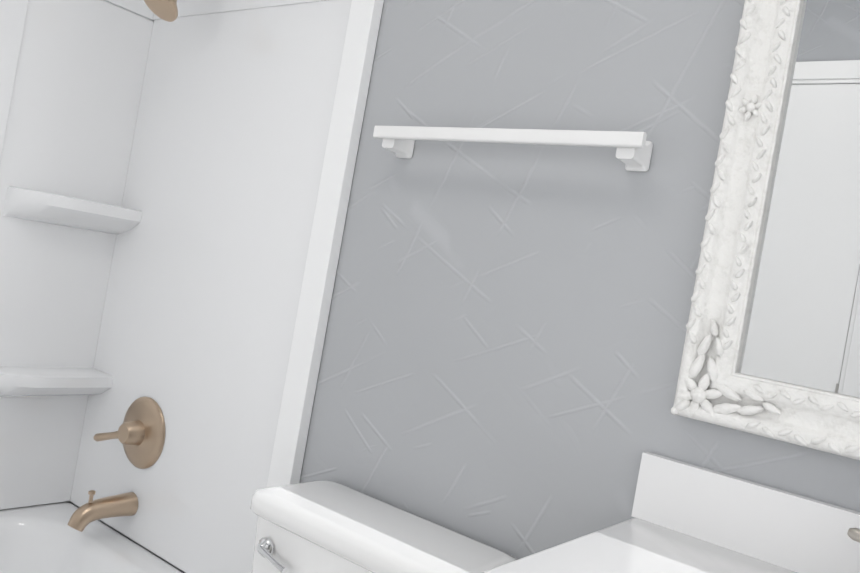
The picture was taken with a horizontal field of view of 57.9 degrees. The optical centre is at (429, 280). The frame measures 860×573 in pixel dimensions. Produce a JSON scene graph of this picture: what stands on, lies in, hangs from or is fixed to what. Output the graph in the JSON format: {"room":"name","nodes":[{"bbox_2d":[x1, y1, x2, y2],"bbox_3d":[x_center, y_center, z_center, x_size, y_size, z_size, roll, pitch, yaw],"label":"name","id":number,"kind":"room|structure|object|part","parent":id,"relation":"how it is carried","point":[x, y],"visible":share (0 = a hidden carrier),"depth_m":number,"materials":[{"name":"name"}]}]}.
{"room":"bathroom","nodes":[
{"label":"bathroom","id":0,"kind":"room"},
{"bbox_2d":[3,501,69,509],"bbox_3d":[-1.332,-0.296,1.541,0.100,2.440,1.724,10,0,37],"label":"wall","id":1,"kind":"structure","parent":0,"point":[38,505],"depth_m":2.06,"materials":[{"name":"grey paint"}]},
{"bbox_2d":[0,0,383,572],"bbox_3d":[-0.971,-0.182,1.255,0.840,1.537,1.520,10,0,37],"label":"tub surround","id":2,"kind":"object","parent":1,"relation":"attached to","point":[176,177],"visible":1,"depth_m":1.88,"materials":[{"name":"white plastic"}]},
{"bbox_3d":[-0.788,0.547,1.867,0.058,0.095,0.157,10,0,37],"label":"spout","id":3,"kind":"part","parent":2,"relation":"part of","materials":[{"name":"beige metal"}]},
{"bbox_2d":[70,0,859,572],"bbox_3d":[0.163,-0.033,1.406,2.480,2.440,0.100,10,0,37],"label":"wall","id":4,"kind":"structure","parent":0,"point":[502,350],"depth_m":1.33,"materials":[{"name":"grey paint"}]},
{"bbox_2d":[373,126,652,171],"bbox_3d":[0.123,-0.235,1.354,0.544,0.048,0.068,10,0,37],"label":"towel rail","id":5,"kind":"object","parent":4,"relation":"attached to","point":[634,151],"visible":1,"depth_m":1.28,"materials":[{"name":"white plastic"}]},
{"bbox_2d":[671,0,859,459],"bbox_3d":[0.700,-0.205,0.932,0.677,0.906,0.045,10,0,37],"label":"mirror","id":6,"kind":"object","parent":4,"relation":"attached to","point":[771,348],"visible":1,"depth_m":1.08,"materials":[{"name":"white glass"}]},
{"bbox_3d":[-0.541,1.134,0.762,2.680,0.100,1.724,10,0,37],"label":"floor","id":7,"kind":"structure","parent":0,"visible":0},
{"bbox_2d":[0,503,182,572],"bbox_3d":[-1.170,0.768,1.281,0.760,0.402,1.520,10,0,37],"label":"bathtub","id":8,"kind":"object","parent":7,"relation":"on","point":[41,539],"visible":0.98,"depth_m":1.91,"materials":[{"name":"white ceramic"}]},
{"bbox_2d":[250,480,516,572],"bbox_3d":[-0.299,0.750,1.122,0.466,0.744,0.718,10,0,37],"label":"toilet","id":9,"kind":"object","parent":7,"relation":"on","point":[321,526],"visible":0.98,"depth_m":1.29,"materials":[{"name":"white ceramic"}]},
{"bbox_2d":[482,452,859,572],"bbox_3d":[0.416,0.751,0.704,0.846,0.985,0.549,10,0,37],"label":"bathroom vanity","id":10,"kind":"object","parent":7,"relation":"on","point":[689,518],"visible":1,"depth_m":1.04,"materials":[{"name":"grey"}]},
{"bbox_2d":[847,527,859,572],"bbox_3d":[0.558,0.337,0.821,0.234,0.119,0.148,10,0,37],"label":"faucet","id":11,"kind":"object","parent":10,"relation":"on","point":[854,533],"depth_m":0.92,"materials":[{"name":"silver metal"}]}
]}

